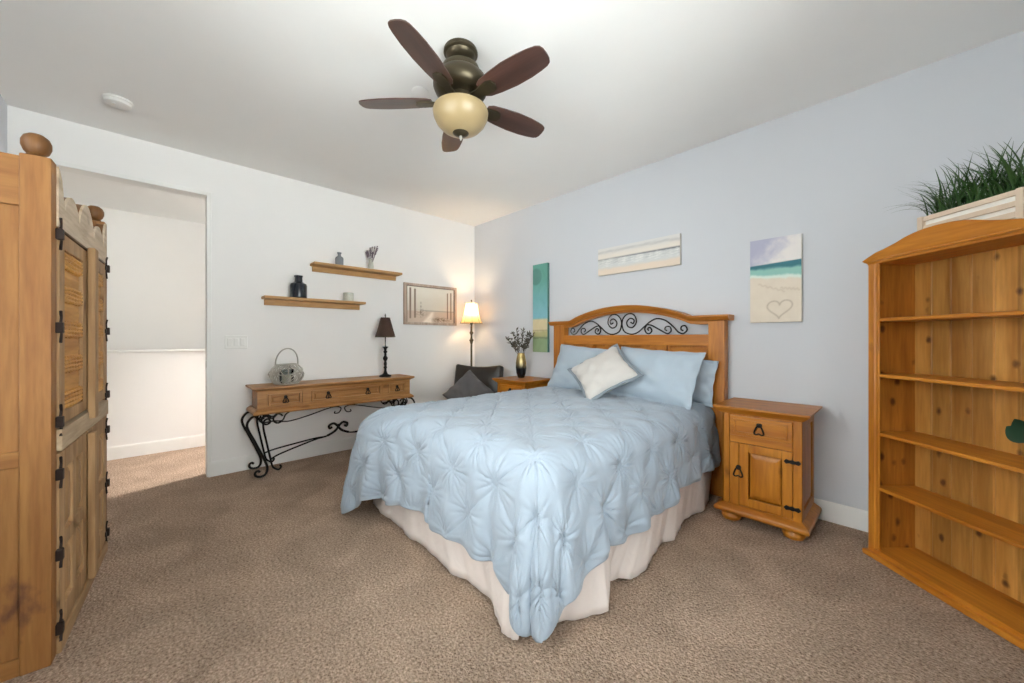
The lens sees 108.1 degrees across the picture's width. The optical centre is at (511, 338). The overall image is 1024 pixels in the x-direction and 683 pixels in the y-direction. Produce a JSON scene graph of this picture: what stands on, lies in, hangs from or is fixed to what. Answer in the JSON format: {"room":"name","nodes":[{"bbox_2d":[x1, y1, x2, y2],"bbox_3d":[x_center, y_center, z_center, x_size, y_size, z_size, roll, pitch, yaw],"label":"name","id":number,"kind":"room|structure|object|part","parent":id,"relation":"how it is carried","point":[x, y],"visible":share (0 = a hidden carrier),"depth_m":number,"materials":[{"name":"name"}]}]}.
{"room":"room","nodes":[
{"label":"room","id":0,"kind":"room"},
{"bbox_2d":[0,95,6,152],"bbox_3d":[-1.632,-0.180,0.576,0.120,2.700,5.000,0,0,-43],"label":"wall","id":1,"kind":"structure","parent":0,"point":[3,106],"depth_m":2.37,"materials":[{"name":"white paint"}]},
{"bbox_2d":[75,203,204,349],"bbox_3d":[-3.921,-0.130,5.224,5.650,2.800,0.100,0,0,-43],"label":"wall","id":2,"kind":"structure","parent":0,"point":[156,279],"depth_m":4.63,"materials":[{"name":"white paint"}]},
{"bbox_2d":[107,351,204,446],"bbox_3d":[-3.118,0.655,4.374,5.650,1.030,0.120,0,0,-43],"label":"wall","id":3,"kind":"structure","parent":0,"point":[155,396],"depth_m":3.79,"materials":[{"name":"white paint"}]},
{"bbox_2d":[107,434,204,460],"bbox_3d":[-3.075,1.107,4.322,5.640,0.125,0.014,0,0,-43],"label":"baseboard","id":4,"kind":"structure","parent":3,"relation":"attached to","point":[145,448],"depth_m":3.78,"materials":[{"name":"white paint"}]},
{"bbox_2d":[107,349,204,352],"bbox_3d":[-3.118,0.128,4.375,5.650,0.025,0.158,0,0,-43],"label":"trim","id":5,"kind":"structure","parent":3,"relation":"on","point":[154,350],"depth_m":3.79,"materials":[{"name":"white paint"}]},
{"bbox_2d":[7,105,473,461],"bbox_3d":[-2.279,-0.180,3.487,5.850,2.700,0.120,0,0,-43],"label":"wall","id":6,"kind":"structure","parent":0,"point":[268,229],"depth_m":3.61,"materials":[{"name":"white paint"}]},
{"bbox_2d":[52,159,211,476],"bbox_3d":[-2.944,-0.034,2.857,0.982,2.407,0.133,0,0,-43],"label":"trim","id":7,"kind":"structure","parent":6,"relation":"attached to","point":[63,166],"depth_m":3.13,"materials":[{"name":"white paint"}]},
{"bbox_2d":[225,335,247,348],"bbox_3d":[-2.421,0.032,3.264,0.162,0.116,0.010,0,0,-43],"label":"light switch","id":8,"kind":"object","parent":6,"relation":"attached to","point":[231,342],"visible":1,"depth_m":3.26,"materials":[{"name":"white plastic"}]},
{"bbox_2d":[209,436,356,476],"bbox_3d":[-1.538,1.107,4.096,2.808,0.125,0.014,0,0,-43],"label":"baseboard","id":9,"kind":"structure","parent":6,"relation":"attached to","point":[226,466],"depth_m":3.50,"materials":[{"name":"white paint"}]},
{"bbox_2d":[261,295,365,309],"bbox_3d":[-1.912,-0.345,3.648,0.900,0.076,0.152,0,0,-43],"label":"wall shelf","id":10,"kind":"object","parent":6,"relation":"attached to","point":[268,300],"visible":1,"depth_m":3.61,"materials":[{"name":"brown wood"}]},
{"bbox_2d":[290,275,306,297],"bbox_3d":[-2.024,-0.489,3.523,0.144,0.212,0.144,0,0,-43],"label":"bottle","id":11,"kind":"object","parent":10,"relation":"on","point":[298,288],"visible":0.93,"depth_m":3.47,"materials":[{"name":"black glass"}]},
{"bbox_2d":[343,292,353,300],"bbox_3d":[-1.690,-0.427,3.839,0.102,0.088,0.102,0,0,-43],"label":"candle jar","id":12,"kind":"object","parent":10,"relation":"on","point":[347,296],"visible":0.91,"depth_m":3.80,"materials":[{"name":"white glass"}]},
{"bbox_2d":[310,261,401,280],"bbox_3d":[-1.616,-0.702,3.928,0.910,0.076,0.152,0,0,-43],"label":"wall shelf","id":13,"kind":"object","parent":6,"relation":"attached to","point":[321,267],"visible":1,"depth_m":3.90,"materials":[{"name":"brown wood"}]},
{"bbox_2d":[335,252,343,264],"bbox_3d":[-1.755,-0.807,3.777,0.078,0.134,0.078,0,0,-43],"label":"bottle","id":14,"kind":"object","parent":13,"relation":"on","point":[339,259],"visible":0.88,"depth_m":3.75,"materials":[{"name":"grey glass"}]},
{"bbox_2d":[365,246,377,268],"bbox_3d":[-1.503,-0.868,3.990,0.104,0.256,0.178,0,0,-43],"label":"bud vase","id":15,"kind":"object","parent":13,"relation":"on","point":[370,263],"visible":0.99,"depth_m":3.98,"materials":[{"name":"clear glass"}]},
{"bbox_3d":[-1.519,-0.795,4.000,0.060,0.110,0.060,0,0,-43],"label":"glass","id":16,"kind":"part","parent":15,"relation":"part of","materials":[{"name":"clear glass"}]},
{"bbox_2d":[403,282,456,325],"bbox_3d":[-0.997,-0.412,4.593,0.737,0.492,0.033,0,0,-43],"label":"framed print","id":17,"kind":"object","parent":6,"relation":"attached to","point":[423,304],"visible":1,"depth_m":4.57,"materials":[{"name":"brown wood"}]},
{"bbox_2d":[0,0,1023,226],"bbox_3d":[-1.311,-1.580,2.463,5.650,0.100,7.900,0,0,-43],"label":"ceiling","id":18,"kind":"structure","parent":0,"point":[277,87],"depth_m":2.14,"materials":[{"name":"paint"}]},
{"bbox_2d":[102,93,132,110],"bbox_3d":[-2.532,-1.509,2.386,0.140,0.042,0.140,0,0,-43],"label":"smoke detector","id":19,"kind":"object","parent":18,"relation":"attached to","point":[115,101],"visible":1,"depth_m":2.36,"materials":[{"name":"white plastic"}]},
{"bbox_2d":[412,86,428,97],"bbox_3d":[-0.569,-1.526,2.304,0.104,0.009,0.104,0,0,-43],"label":"cover plate","id":20,"kind":"object","parent":18,"relation":"attached to","point":[418,91],"visible":1,"depth_m":2.30,"materials":[{"name":"paint"}]},
{"bbox_2d":[359,19,549,151],"bbox_3d":[-0.241,-1.290,1.971,1.035,0.480,1.030,0,0,-43],"label":"ceiling fan","id":21,"kind":"object","parent":18,"relation":"hanging from","point":[461,88],"visible":1,"depth_m":1.87,"materials":[{"name":"brown wood"}]},
{"bbox_3d":[-0.619,-1.258,1.990,0.393,0.006,0.138,0,13,2],"label":"blade","id":22,"kind":"part","parent":21,"relation":"part of","materials":[{"name":"brown wood"}]},
{"bbox_3d":[-0.394,-1.258,1.650,0.138,0.006,0.393,14,5,20],"label":"blade","id":23,"kind":"part","parent":21,"relation":"part of","materials":[{"name":"brown wood"}]},
{"bbox_3d":[-0.365,-1.258,2.309,0.138,0.006,0.393,-13,4,-15],"label":"blade","id":24,"kind":"part","parent":21,"relation":"part of","materials":[{"name":"brown wood"}]},
{"bbox_3d":[-0.272,-1.152,1.975,0.292,0.132,0.292,0,0,-43],"label":"lamp shade","id":25,"kind":"part","parent":21,"relation":"part of","materials":[{"name":"beige glass"}]},
{"bbox_3d":[-0.001,-1.258,1.759,0.393,0.006,0.138,0,-13,38],"label":"blade","id":26,"kind":"part","parent":21,"relation":"part of","materials":[{"name":"brown wood"}]},
{"bbox_3d":[0.017,-1.258,2.166,0.393,0.006,0.138,0,-13,-34],"label":"blade","id":27,"kind":"part","parent":21,"relation":"part of","materials":[{"name":"brown wood"}]},
{"bbox_2d":[1,446,1023,682],"bbox_3d":[-1.276,1.220,2.427,5.650,0.100,7.800,0,0,-43],"label":"floor","id":28,"kind":"structure","parent":0,"point":[236,577],"depth_m":1.61,"materials":[{"name":"beige carpet"}]},
{"bbox_2d":[0,132,109,682],"bbox_3d":[-2.113,0.220,1.591,0.449,1.900,1.004,0,0,-40],"label":"wardrobe","id":29,"kind":"object","parent":28,"relation":"on","point":[54,268],"visible":1,"depth_m":1.32,"materials":[{"name":"brown wood"}]},
{"bbox_3d":[-1.824,0.255,1.210,0.305,1.730,0.012,0,0,-40],"label":"panel","id":30,"kind":"part","parent":29,"relation":"part of","materials":[{"name":"brown wood"}]},
{"bbox_3d":[-1.817,1.139,1.207,0.275,0.062,0.024,0,0,-40],"label":"rail","id":31,"kind":"part","parent":29,"relation":"part of","materials":[{"name":"brown wood"}]},
{"bbox_3d":[-1.817,0.420,1.207,0.275,0.056,0.024,0,0,-40],"label":"rail","id":32,"kind":"part","parent":29,"relation":"part of","materials":[{"name":"brown wood"}]},
{"bbox_3d":[-1.817,-0.548,1.207,0.275,0.173,0.024,0,0,-40],"label":"rail","id":33,"kind":"part","parent":29,"relation":"part of","materials":[{"name":"brown wood"}]},
{"bbox_3d":[-1.693,0.263,1.328,0.074,1.815,0.062,0,0,-40],"label":"corner post","id":34,"kind":"part","parent":29,"relation":"part of","materials":[{"name":"brown wood"}]},
{"bbox_3d":[-1.834,-0.037,1.531,0.014,0.690,0.382,0,0,-40],"label":"door","id":35,"kind":"part","parent":29,"relation":"part of","materials":[{"name":"brown wood"}]},
{"bbox_3d":[-1.828,-0.037,1.536,0.026,0.730,0.422,0,0,-40],"label":"door frame","id":36,"kind":"part","parent":29,"relation":"part of","materials":[{"name":"brown wood"}]},
{"bbox_3d":[-1.828,0.769,1.536,0.026,0.682,0.422,0,0,-40],"label":"door frame","id":37,"kind":"part","parent":29,"relation":"part of","materials":[{"name":"brown wood"}]},
{"bbox_3d":[-1.827,0.761,1.540,0.016,0.507,0.267,0,0,-40],"label":"raised panel","id":38,"kind":"part","parent":29,"relation":"part of","materials":[{"name":"brown wood"}]},
{"bbox_3d":[-1.968,1.142,1.709,0.032,0.056,0.876,0,0,-40],"label":"board","id":39,"kind":"part","parent":29,"relation":"part of","materials":[{"name":"brown wood"}]},
{"bbox_3d":[-2.113,0.769,1.879,0.026,0.682,0.422,0,0,-40],"label":"door frame","id":40,"kind":"part","parent":29,"relation":"part of","materials":[{"name":"brown wood"}]},
{"bbox_3d":[-2.295,0.263,2.050,0.074,1.815,0.062,0,0,-40],"label":"corner post","id":41,"kind":"part","parent":29,"relation":"part of","materials":[{"name":"brown wood"}]},
{"bbox_3d":[-2.113,0.761,1.883,0.016,0.507,0.267,0,0,-40],"label":"raised panel","id":42,"kind":"part","parent":29,"relation":"part of","materials":[{"name":"brown wood"}]},
{"bbox_3d":[-2.113,-0.037,1.879,0.026,0.730,0.422,0,0,-40],"label":"door frame","id":43,"kind":"part","parent":29,"relation":"part of","materials":[{"name":"brown wood"}]},
{"bbox_2d":[241,374,414,477],"bbox_3d":[-1.712,0.789,3.669,1.540,0.758,0.356,0,0,-43],"label":"console table","id":44,"kind":"object","parent":28,"relation":"on","point":[267,398],"visible":0.84,"depth_m":3.42,"materials":[{"name":"brown wood"}]},
{"bbox_3d":[-2.277,0.901,3.334,0.259,0.533,0.033,0,0,-43],"label":"leg","id":45,"kind":"part","parent":44,"relation":"part of","materials":[{"name":"black metal"}]},
{"bbox_3d":[-2.091,0.901,3.137,0.259,0.533,0.037,0,0,-43],"label":"leg","id":46,"kind":"part","parent":44,"relation":"part of","materials":[{"name":"black metal"}]},
{"bbox_3d":[-1.982,0.524,3.244,0.258,0.100,0.018,0,0,-43],"label":"drawer","id":47,"kind":"part","parent":44,"relation":"part of","materials":[{"name":"brown wood"}]},
{"bbox_3d":[-1.973,0.524,3.235,0.258,0.100,0.023,0,0,-43],"label":"moulding","id":48,"kind":"part","parent":44,"relation":"part of","materials":[{"name":"brown wood"}]},
{"bbox_2d":[268,348,303,384],"bbox_3d":[-2.043,0.246,3.366,0.275,0.325,0.283,0,0,-43],"label":"lantern","id":49,"kind":"object","parent":44,"relation":"on","point":[289,379],"visible":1,"depth_m":3.32,"materials":[{"name":"silver metal"}]},
{"bbox_2d":[282,375,290,382],"bbox_3d":[-2.042,0.365,3.368,0.072,0.063,0.072,0,0,-43],"label":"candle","id":50,"kind":"object","parent":49,"relation":"on","point":[283,377],"depth_m":3.34,"materials":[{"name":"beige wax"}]},
{"bbox_3d":[-2.026,0.164,3.351,0.189,0.162,0.058,0,0,-43],"label":"handle","id":51,"kind":"part","parent":49,"relation":"part of","materials":[{"name":"silver metal"}]},
{"bbox_3d":[-1.821,0.688,3.405,0.497,0.089,0.010,0,0,-43],"label":"rod","id":52,"kind":"part","parent":44,"relation":"part of","materials":[{"name":"black metal"}]},
{"bbox_3d":[-1.714,0.618,3.671,1.451,0.040,0.350,0,0,-43],"label":"moulding","id":53,"kind":"part","parent":44,"relation":"part of","materials":[{"name":"brown wood"}]},
{"bbox_3d":[-1.620,0.526,3.571,1.387,0.164,0.016,0,0,-43],"label":"frame","id":54,"kind":"part","parent":44,"relation":"part of","materials":[{"name":"brown wood"}]},
{"bbox_3d":[-1.594,0.524,3.611,0.661,0.100,0.018,0,0,-43],"label":"drawer","id":55,"kind":"part","parent":44,"relation":"part of","materials":[{"name":"brown wood"}]},
{"bbox_3d":[-1.586,0.524,3.602,0.661,0.100,0.023,0,0,-43],"label":"moulding","id":56,"kind":"part","parent":44,"relation":"part of","materials":[{"name":"brown wood"}]},
{"bbox_3d":[-1.443,0.688,3.763,0.497,0.089,0.010,0,0,-43],"label":"rod","id":57,"kind":"part","parent":44,"relation":"part of","materials":[{"name":"black metal"}]},
{"bbox_2d":[375,314,395,376],"bbox_3d":[-1.368,0.070,4.012,0.212,0.680,0.212,0,0,-43],"label":"table lamp","id":58,"kind":"object","parent":44,"relation":"on","point":[385,329],"visible":1,"depth_m":3.96,"materials":[{"name":"brown fabric"}]},
{"bbox_3d":[-1.368,-0.122,4.012,0.208,0.208,0.208,0,0,-43],"label":"lamp shade","id":59,"kind":"part","parent":58,"relation":"part of","materials":[{"name":"brown fabric"}]},
{"bbox_3d":[-1.233,0.524,3.953,0.196,0.100,0.018,0,0,-43],"label":"drawer","id":60,"kind":"part","parent":44,"relation":"part of","materials":[{"name":"brown wood"}]},
{"bbox_3d":[-1.224,0.524,3.943,0.196,0.100,0.023,0,0,-43],"label":"moulding","id":61,"kind":"part","parent":44,"relation":"part of","materials":[{"name":"brown wood"}]},
{"bbox_2d":[461,300,482,365],"bbox_3d":[-0.521,0.335,4.772,0.288,1.670,0.288,0,0,-43],"label":"floor lamp","id":62,"kind":"object","parent":28,"relation":"on","point":[471,316],"visible":0.79,"depth_m":4.71,"materials":[{"name":"white fabric"}]},
{"bbox_3d":[-0.521,-0.323,4.772,0.280,0.254,0.280,0,0,-43],"label":"lamp shade","id":63,"kind":"part","parent":62,"relation":"part of","materials":[{"name":"white fabric"}]},
{"bbox_2d":[454,364,503,392],"bbox_3d":[-0.497,0.742,4.249,0.610,0.855,0.642,0,0,23],"label":"slipper chair","id":64,"kind":"object","parent":28,"relation":"on","point":[485,375],"visible":0.16,"depth_m":4.38,"materials":[{"name":"brown leather"}]},
{"bbox_2d":[443,370,493,398],"bbox_3d":[-0.481,0.601,4.053,0.524,0.494,0.273,0,0,33],"label":"cushion","id":65,"kind":"object","parent":64,"relation":"on","point":[469,385],"visible":0.6,"depth_m":4.03,"materials":[{"name":"grey fabric"}]},
{"bbox_2d":[492,376,550,392],"bbox_3d":[0.115,0.801,4.018,0.442,0.738,0.502,0,0,-43],"label":"nightstand","id":66,"kind":"object","parent":28,"relation":"on","point":[509,383],"visible":0.2,"depth_m":3.91,"materials":[{"name":"brown wood"}]},
{"bbox_3d":[-0.009,0.553,3.900,0.024,0.123,0.328,0,0,-43],"label":"drawer","id":67,"kind":"part","parent":66,"relation":"part of","materials":[{"name":"brown wood"}]},
{"bbox_2d":[505,327,533,377],"bbox_3d":[0.088,0.151,4.111,0.306,0.562,0.336,0,0,12],"label":"vase","id":68,"kind":"object","parent":66,"relation":"on","point":[521,367],"visible":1,"depth_m":4.05,"materials":[{"name":"gold metal"}]},
{"bbox_3d":[0.014,0.108,4.087,0.175,0.270,0.063,0,0,2],"label":"dried stem","id":69,"kind":"part","parent":68,"relation":"part of","materials":[{"name":"black plant"}]},
{"bbox_3d":[0.042,0.117,4.030,0.175,0.251,0.065,0,0,-43],"label":"dried stem","id":70,"kind":"part","parent":68,"relation":"part of","materials":[{"name":"black plant"}]},
{"bbox_3d":[0.044,0.082,4.141,0.058,0.322,0.150,0,0,-43],"label":"dried stem","id":71,"kind":"part","parent":68,"relation":"part of","materials":[{"name":"black plant"}]},
{"bbox_3d":[0.069,0.056,4.139,0.068,0.373,0.114,0,0,-43],"label":"dried stem","id":72,"kind":"part","parent":68,"relation":"part of","materials":[{"name":"black plant"}]},
{"bbox_3d":[0.114,0.058,4.052,0.070,0.369,0.082,0,0,-43],"label":"dried stem","id":73,"kind":"part","parent":68,"relation":"part of","materials":[{"name":"black plant"}]},
{"bbox_3d":[0.142,0.076,4.015,0.094,0.333,0.174,0,0,-43],"label":"dried stem","id":74,"kind":"part","parent":68,"relation":"part of","materials":[{"name":"black plant"}]},
{"bbox_3d":[0.270,0.778,3.885,0.399,0.604,0.012,0,0,-43],"label":"panel","id":75,"kind":"part","parent":66,"relation":"part of","materials":[{"name":"brown wood"}]},
{"bbox_2d":[373,305,733,639],"bbox_3d":[0.292,0.439,2.659,2.122,1.463,1.733,0,0,-43],"label":"bed","id":76,"kind":"object","parent":28,"relation":"on","point":[628,560],"visible":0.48,"depth_m":2.29,"materials":[{"name":"fabric"}]},
{"bbox_3d":[-0.459,0.976,2.005,0.132,0.376,1.585,0,0,-43],"label":"skirt panel","id":77,"kind":"part","parent":76,"relation":"part of","materials":[{"name":"beige fabric"}]},
{"bbox_2d":[341,386,720,642],"bbox_3d":[0.159,0.804,2.637,2.124,0.720,1.853,0,0,-43],"label":"comforter","id":78,"kind":"object","parent":76,"relation":"on","point":[539,484],"visible":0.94,"depth_m":1.85,"materials":[{"name":"blue fabric"}]},
{"bbox_2d":[567,344,643,399],"bbox_3d":[0.720,0.273,2.955,0.543,0.461,0.405,0,0,6],"label":"throw pillow","id":79,"kind":"object","parent":78,"relation":"on","point":[600,374],"visible":1,"depth_m":2.85,"materials":[{"name":"grey fabric"}]},
{"bbox_2d":[607,347,705,409],"bbox_3d":[1.082,0.281,2.874,0.253,0.424,0.714,0,0,-39],"label":"pillow","id":80,"kind":"object","parent":78,"relation":"on","point":[669,377],"visible":0.84,"depth_m":2.74,"materials":[{"name":"blue fabric"}]},
{"bbox_2d":[692,360,718,407],"bbox_3d":[1.266,0.305,2.948,0.114,0.396,0.686,0,0,-39],"label":"pillow","id":81,"kind":"object","parent":78,"relation":"on","point":[703,391],"visible":0.23,"depth_m":2.73,"materials":[{"name":"blue fabric"}]},
{"bbox_3d":[0.513,0.517,3.885,0.085,1.305,0.135,0,0,-43],"label":"post","id":82,"kind":"part","parent":76,"relation":"part of","materials":[{"name":"orange wood"}]},
{"bbox_2d":[547,344,606,389],"bbox_3d":[0.654,0.289,3.433,0.244,0.471,0.721,0,0,-40],"label":"pillow","id":83,"kind":"object","parent":76,"relation":"on","point":[569,356],"visible":0.55,"depth_m":3.47,"materials":[{"name":"blue fabric"}]},
{"bbox_3d":[1.006,0.398,3.346,0.022,0.645,0.592,0,0,-43],"label":"raised panel","id":84,"kind":"part","parent":76,"relation":"part of","materials":[{"name":"orange wood"}]},
{"bbox_3d":[0.818,0.977,2.061,1.910,0.378,0.142,0,0,-43],"label":"skirt panel","id":85,"kind":"part","parent":76,"relation":"part of","materials":[{"name":"beige fabric"}]},
{"bbox_3d":[1.026,0.013,3.341,0.068,0.090,1.410,0,0,-43],"label":"rail","id":86,"kind":"part","parent":76,"relation":"part of","materials":[{"name":"orange wood"}]},
{"bbox_3d":[1.025,-0.183,3.341,0.060,0.148,1.430,0,0,-43],"label":"arched rail","id":87,"kind":"part","parent":76,"relation":"part of","materials":[{"name":"orange wood"}]},
{"bbox_3d":[1.034,0.460,3.349,0.025,0.820,1.450,0,0,-43],"label":"headboard","id":88,"kind":"part","parent":76,"relation":"part of","materials":[{"name":"orange wood"}]},
{"bbox_3d":[1.393,0.398,2.937,0.022,0.645,0.299,0,0,-43],"label":"raised panel","id":89,"kind":"part","parent":76,"relation":"part of","materials":[{"name":"orange wood"}]},
{"bbox_3d":[1.548,0.517,2.791,0.085,1.305,0.112,0,0,-43],"label":"post","id":90,"kind":"part","parent":76,"relation":"part of","materials":[{"name":"orange wood"}]},
{"bbox_2d":[713,397,821,540],"bbox_3d":[1.646,0.801,2.399,0.442,0.738,0.502,0,0,-43],"label":"nightstand","id":91,"kind":"object","parent":28,"relation":"on","point":[768,446],"visible":1,"depth_m":2.26,"materials":[{"name":"brown wood"}]},
{"bbox_3d":[1.521,0.778,2.560,0.399,0.604,0.012,0,0,-43],"label":"panel","id":92,"kind":"part","parent":91,"relation":"part of","materials":[{"name":"brown wood"}]},
{"bbox_3d":[1.429,0.838,2.348,0.016,0.076,0.059,0,0,-43],"label":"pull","id":93,"kind":"part","parent":91,"relation":"part of","materials":[{"name":"black metal"}]},
{"bbox_3d":[1.506,0.555,2.267,0.016,0.076,0.059,0,0,-43],"label":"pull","id":94,"kind":"part","parent":91,"relation":"part of","materials":[{"name":"black metal"}]},
{"bbox_3d":[1.511,0.553,2.271,0.010,0.087,0.284,0,0,-43],"label":"moulding","id":95,"kind":"part","parent":91,"relation":"part of","materials":[{"name":"brown wood"}]},
{"bbox_3d":[1.527,0.636,2.287,0.028,0.044,0.328,0,0,-43],"label":"rail","id":96,"kind":"part","parent":91,"relation":"part of","materials":[{"name":"brown wood"}]},
{"bbox_3d":[1.522,0.553,2.281,0.024,0.123,0.328,0,0,-43],"label":"drawer","id":97,"kind":"part","parent":91,"relation":"part of","materials":[{"name":"brown wood"}]},
{"bbox_3d":[1.538,0.855,2.259,0.018,0.278,0.165,0,0,-43],"label":"raised panel","id":98,"kind":"part","parent":91,"relation":"part of","materials":[{"name":"brown wood"}]},
{"bbox_3d":[1.538,0.855,2.259,0.018,0.386,0.273,0,0,-43],"label":"door frame","id":99,"kind":"part","parent":91,"relation":"part of","materials":[{"name":"brown wood"}]},
{"bbox_3d":[1.548,0.855,2.268,0.012,0.386,0.273,0,0,-43],"label":"door","id":100,"kind":"part","parent":91,"relation":"part of","materials":[{"name":"brown wood"}]},
{"bbox_3d":[1.801,0.778,2.266,0.399,0.604,0.012,0,0,-43],"label":"panel","id":101,"kind":"part","parent":91,"relation":"part of","materials":[{"name":"brown wood"}]},
{"bbox_2d":[862,218,1023,649],"bbox_3d":[2.046,0.330,1.670,0.280,1.680,0.718,0,0,0],"label":"bookcase","id":102,"kind":"object","parent":28,"relation":"on","point":[946,300],"visible":1,"depth_m":1.78,"materials":[{"name":"orange wood"}]},
{"bbox_3d":[2.061,0.378,2.003,0.238,1.585,0.024,0,0,0],"label":"panel","id":103,"kind":"part","parent":102,"relation":"part of","materials":[{"name":"orange wood"}]},
{"bbox_3d":[2.052,-0.415,1.670,0.268,0.010,0.718,0,0,0],"label":"moulding","id":104,"kind":"part","parent":102,"relation":"part of","materials":[{"name":"orange wood"}]},
{"bbox_3d":[2.045,1.129,1.670,0.229,0.022,0.638,0,0,0],"label":"shelf","id":105,"kind":"part","parent":102,"relation":"part of","materials":[{"name":"orange wood"}]},
{"bbox_3d":[2.050,0.795,1.670,0.219,0.018,0.638,0,0,0],"label":"shelf","id":106,"kind":"part","parent":102,"relation":"part of","materials":[{"name":"orange wood"}]},
{"bbox_3d":[2.050,0.505,1.670,0.219,0.018,0.638,0,0,0],"label":"shelf","id":107,"kind":"part","parent":102,"relation":"part of","materials":[{"name":"orange wood"}]},
{"bbox_3d":[2.050,0.196,1.670,0.219,0.018,0.638,0,0,0],"label":"shelf","id":108,"kind":"part","parent":102,"relation":"part of","materials":[{"name":"orange wood"}]},
{"bbox_3d":[2.050,-0.099,1.670,0.219,0.018,0.638,0,0,0],"label":"shelf","id":109,"kind":"part","parent":102,"relation":"part of","materials":[{"name":"orange wood"}]},
{"bbox_2d":[885,137,1023,230],"bbox_3d":[2.056,-0.625,1.644,0.415,0.408,0.663,0,0,8],"label":"grass planter","id":110,"kind":"object","parent":102,"relation":"on","point":[1002,200],"visible":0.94,"depth_m":1.59,"materials":[{"name":"white paint"}]},
{"bbox_3d":[1.982,-0.504,1.799,0.020,0.166,0.022,0,0,0],"label":"corner post","id":111,"kind":"part","parent":110,"relation":"part of","materials":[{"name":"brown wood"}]},
{"bbox_3d":[1.982,-0.504,1.445,0.020,0.166,0.022,0,0,0],"label":"corner post","id":112,"kind":"part","parent":110,"relation":"part of","materials":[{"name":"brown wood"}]},
{"bbox_2d":[1005,419,1023,442],"bbox_3d":[2.000,0.371,1.415,0.150,0.250,0.117,0,0,0],"label":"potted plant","id":113,"kind":"object","parent":102,"relation":"on","point":[1015,432],"visible":1,"depth_m":1.45,"materials":[{"name":"green plant"}]},
{"bbox_2d":[474,31,1023,510],"bbox_3d":[1.290,-0.180,3.257,0.120,2.700,5.120,0,0,-43],"label":"wall","id":114,"kind":"structure","parent":0,"point":[829,172],"depth_m":2.53,"materials":[{"name":"blue paint"}]},
{"bbox_2d":[533,263,548,351],"bbox_3d":[0.325,-0.341,4.164,0.031,0.986,0.224,0,0,-43],"label":"canvas","id":115,"kind":"object","parent":114,"relation":"attached to","point":[540,271],"visible":1,"depth_m":4.14},
{"bbox_2d":[598,233,680,275],"bbox_3d":[1.114,-0.734,3.330,0.031,0.255,0.783,0,0,-43],"label":"beach canvas","id":116,"kind":"object","parent":114,"relation":"attached to","point":[665,251],"visible":1,"depth_m":3.28},
{"bbox_2d":[750,233,802,322],"bbox_3d":[1.826,-0.405,2.577,0.031,0.586,0.297,0,0,-43],"label":"canvas","id":117,"kind":"object","parent":114,"relation":"attached to","point":[776,264],"visible":1,"depth_m":2.56},
{"bbox_2d":[814,498,867,531],"bbox_3d":[1.200,1.107,3.254,0.014,0.125,5.000,0,0,-43],"label":"baseboard","id":118,"kind":"structure","parent":114,"relation":"attached to","point":[840,514],"depth_m":2.32,"materials":[{"name":"white paint"}]}
]}

